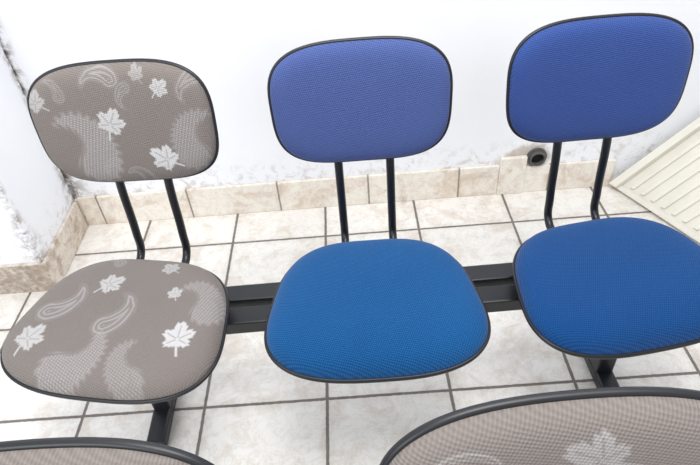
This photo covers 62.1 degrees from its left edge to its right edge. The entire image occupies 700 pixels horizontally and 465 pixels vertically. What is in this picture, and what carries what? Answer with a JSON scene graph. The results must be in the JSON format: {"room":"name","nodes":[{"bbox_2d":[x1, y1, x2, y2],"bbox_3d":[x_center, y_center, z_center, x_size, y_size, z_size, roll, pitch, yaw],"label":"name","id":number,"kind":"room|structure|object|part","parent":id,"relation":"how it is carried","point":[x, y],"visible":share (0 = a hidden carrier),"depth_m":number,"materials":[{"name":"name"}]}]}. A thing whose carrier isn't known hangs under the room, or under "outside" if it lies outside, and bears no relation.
{"room":"waiting room","nodes":[
{"label":"waiting room","id":0,"kind":"room"},
{"bbox_2d":[0,44,74,264],"bbox_3d":[-2.226,-0.889,1.173,2.295,2.800,0.335,-4,41,1],"label":"wall","id":1,"kind":"structure","parent":0,"point":[36,198],"depth_m":1.82,"materials":[{"name":"white paint"}]},
{"bbox_2d":[0,262,52,293],"bbox_3d":[-2.130,0.230,1.921,2.295,0.123,0.012,-4,41,1],"label":"baseboard","id":2,"kind":"structure","parent":1,"relation":"attached to","point":[24,277],"depth_m":1.90,"materials":[{"name":"tile"}]},
{"bbox_2d":[41,198,88,285],"bbox_3d":[-0.987,0.034,2.029,0.012,0.123,0.347,-4,41,1],"label":"baseboard","id":3,"kind":"structure","parent":1,"relation":"attached to","point":[56,263],"depth_m":2.01,"materials":[{"name":"tile"}]},
{"bbox_2d":[0,185,699,464],"bbox_3d":[0.186,1.232,0.708,6.800,0.100,4.000,-4,41,1],"label":"floor","id":4,"kind":"structure","parent":0,"point":[249,410],"depth_m":1.61,"materials":[{"name":"tile"}]},
{"bbox_2d":[147,398,176,444],"bbox_3d":[-0.495,0.431,1.584,0.048,0.034,0.325,-5,41,0],"label":"bar","id":5,"kind":"object","parent":4,"relation":"on","point":[161,421],"visible":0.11,"depth_m":1.49,"materials":[{"name":"black paint"}]},
{"bbox_2d":[152,400,171,409],"bbox_3d":[-0.503,0.336,1.451,0.044,0.304,0.060,-5,41,0],"label":"leg","id":6,"kind":"object","parent":5,"relation":"on","point":[166,404],"visible":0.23,"depth_m":1.51,"materials":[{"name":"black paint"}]},
{"bbox_2d":[226,262,513,307],"bbox_3d":[0.066,0.126,1.360,1.320,0.036,0.050,-5,41,0],"label":"rail","id":7,"kind":"object","parent":5,"relation":"on","point":[501,273],"visible":0.02,"depth_m":1.34,"materials":[{"name":"black metal"}]},
{"bbox_2d":[0,58,228,404],"bbox_3d":[-0.488,-0.004,1.143,0.468,0.518,0.478,1,41,7],"label":"chair","id":8,"kind":"object","parent":7,"relation":"on","point":[137,331],"visible":1,"depth_m":1.16,"materials":[{"name":"grey fabric"}]},
{"bbox_2d":[2,259,225,399],"bbox_3d":[-0.477,0.181,1.230,0.458,0.057,0.352,3,43,9],"label":"seat cushion","id":9,"kind":"object","parent":8,"relation":"on","point":[119,329],"depth_m":1.17,"materials":[{"name":"grey fabric"}]},
{"bbox_2d":[29,62,215,181],"bbox_3d":[-0.455,-0.213,1.179,0.362,0.254,0.041,-3,33,2],"label":"backrest cushion","id":10,"kind":"object","parent":8,"relation":"on","point":[95,121],"depth_m":1.15,"materials":[{"name":"grey fabric"}]},
{"bbox_3d":[-0.529,-0.039,1.254,0.019,0.413,0.275,1,41,7],"label":"post","id":11,"kind":"part","parent":8,"relation":"part of","materials":[{"name":"black metal"}]},
{"bbox_3d":[-0.414,-0.037,1.240,0.019,0.413,0.275,1,41,7],"label":"post","id":12,"kind":"part","parent":8,"relation":"part of","materials":[{"name":"black metal"}]},
{"bbox_2d":[264,36,490,383],"bbox_3d":[0.036,-0.047,1.138,0.458,0.518,0.480,-4,41,1],"label":"chair","id":13,"kind":"object","parent":7,"relation":"on","point":[392,309],"visible":1,"depth_m":1.16,"materials":[{"name":"blue fabric"}]},
{"bbox_3d":[-0.022,-0.077,1.246,0.019,0.413,0.275,-4,41,1],"label":"post","id":14,"kind":"part","parent":13,"relation":"part of","materials":[{"name":"black metal"}]},
{"bbox_2d":[270,39,450,161],"bbox_3d":[0.022,-0.256,1.179,0.362,0.254,0.041,-4,33,1],"label":"backrest cushion","id":15,"kind":"object","parent":13,"relation":"on","point":[335,100],"depth_m":1.15,"materials":[{"name":"blue fabric"}]},
{"bbox_2d":[266,239,487,378],"bbox_3d":[0.051,0.138,1.227,0.448,0.058,0.362,-4,43,1],"label":"seat cushion","id":16,"kind":"object","parent":13,"relation":"on","point":[379,308],"depth_m":1.16,"materials":[{"name":"blue fabric"}]},
{"bbox_3d":[0.094,-0.086,1.243,0.019,0.413,0.275,-4,41,1],"label":"post","id":17,"kind":"part","parent":13,"relation":"part of","materials":[{"name":"black metal"}]},
{"bbox_2d":[506,13,699,358],"bbox_3d":[0.549,-0.097,1.143,0.456,0.518,0.477,-8,41,-3],"label":"chair","id":18,"kind":"object","parent":7,"relation":"on","point":[613,287],"visible":1,"depth_m":1.17,"materials":[{"name":"blue fabric"}]},
{"bbox_3d":[0.478,-0.121,1.245,0.019,0.413,0.275,-8,41,-3],"label":"post","id":19,"kind":"part","parent":18,"relation":"part of","materials":[{"name":"black metal"}]},
{"bbox_2d":[509,16,691,141],"bbox_3d":[0.503,-0.301,1.182,0.362,0.254,0.041,-5,33,0],"label":"backrest cushion","id":20,"kind":"object","parent":18,"relation":"on","point":[587,77],"depth_m":1.16,"materials":[{"name":"blue fabric"}]},
{"bbox_3d":[0.593,-0.136,1.250,0.019,0.413,0.275,-8,41,-3],"label":"post","id":21,"kind":"part","parent":18,"relation":"part of","materials":[{"name":"black metal"}]},
{"bbox_2d":[515,217,699,354],"bbox_3d":[0.566,0.089,1.230,0.446,0.056,0.350,-10,43,-5],"label":"seat cushion","id":22,"kind":"object","parent":18,"relation":"on","point":[613,285],"depth_m":1.17,"materials":[{"name":"blue fabric"}]},
{"bbox_2d":[584,358,619,387],"bbox_3d":[0.661,0.333,1.578,0.048,0.034,0.325,-5,41,0],"label":"bar","id":23,"kind":"object","parent":4,"relation":"on","point":[603,379],"visible":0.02,"depth_m":1.51,"materials":[{"name":"black paint"}]},
{"bbox_2d":[226,284,521,334],"bbox_3d":[0.069,0.171,1.308,1.320,0.036,0.050,-5,41,0],"label":"rail","id":24,"kind":"object","parent":23,"relation":"on","point":[498,298],"visible":0.02,"depth_m":1.29,"materials":[{"name":"black metal"}]},
{"bbox_2d":[590,359,616,372],"bbox_3d":[0.652,0.238,1.445,0.044,0.304,0.060,-5,41,0],"label":"leg","id":25,"kind":"object","parent":23,"relation":"on","point":[599,365],"visible":0.24,"depth_m":1.50,"materials":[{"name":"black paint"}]},
{"bbox_2d":[609,117,699,242],"bbox_3d":[1.362,-0.311,1.769,0.851,0.665,0.433,-4,41,1],"label":"panel","id":26,"kind":"object","parent":4,"relation":"on","point":[666,181],"visible":1,"depth_m":2.00,"materials":[{"name":"beige plastic"}]},
{"bbox_2d":[0,0,699,198],"bbox_3d":[0.014,-1.180,1.353,6.800,2.900,0.150,-4,41,1],"label":"wall","id":27,"kind":"structure","parent":0,"point":[233,46],"depth_m":1.77,"materials":[{"name":"white paint"}]},
{"bbox_2d":[77,165,499,224],"bbox_3d":[-0.223,-0.136,2.142,1.533,0.128,0.012,-4,41,1],"label":"baseboard","id":28,"kind":"structure","parent":27,"relation":"attached to","point":[475,180],"depth_m":2.13,"materials":[{"name":"tile"}]},
{"bbox_2d":[496,155,527,194],"bbox_3d":[0.588,-0.208,2.117,0.095,0.160,0.017,-4,41,1],"label":"trim","id":29,"kind":"structure","parent":27,"relation":"attached to","point":[512,169],"depth_m":2.10,"materials":[{"name":"tile"}]},
{"bbox_2d":[527,148,546,165],"bbox_3d":[0.665,-0.265,2.068,0.072,0.072,0.022,-4,41,1],"label":"pipe stub","id":30,"kind":"object","parent":27,"relation":"attached to","point":[536,156],"visible":0.99,"depth_m":2.07,"materials":[{"name":"grey plastic"}]},
{"bbox_2d":[522,159,615,191],"bbox_3d":[0.799,-0.209,2.130,0.325,0.115,0.012,-4,41,1],"label":"trim","id":31,"kind":"structure","parent":27,"relation":"attached to","point":[578,174],"depth_m":2.12,"materials":[{"name":"tile"}]},
{"label":"leg","id":32,"kind":"object","parent":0,"visible":0},
{"label":"rail","id":33,"kind":"object","parent":32,"relation":"on","visible":0},
{"bbox_2d":[0,437,213,464],"bbox_3d":[-0.261,0.515,0.526,0.452,0.518,0.480,-4,41,1],"label":"chair","id":34,"kind":"object","parent":33,"relation":"on","point":[60,450],"visible":1,"depth_m":0.51,"materials":[{"name":"grey fabric"}]},
{"bbox_2d":[0,448,190,464],"bbox_3d":[-0.276,0.306,0.567,0.362,0.254,0.041,-4,33,1],"label":"backrest cushion","id":35,"kind":"object","parent":34,"relation":"on","point":[8,456],"depth_m":0.51,"materials":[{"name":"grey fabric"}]},
{"bbox_2d":[379,386,699,464],"bbox_3d":[0.228,0.471,0.527,0.452,0.518,0.480,-5,41,0],"label":"chair","id":36,"kind":"object","parent":33,"relation":"on","point":[632,425],"visible":1,"depth_m":0.51,"materials":[{"name":"grey fabric"}]}
]}

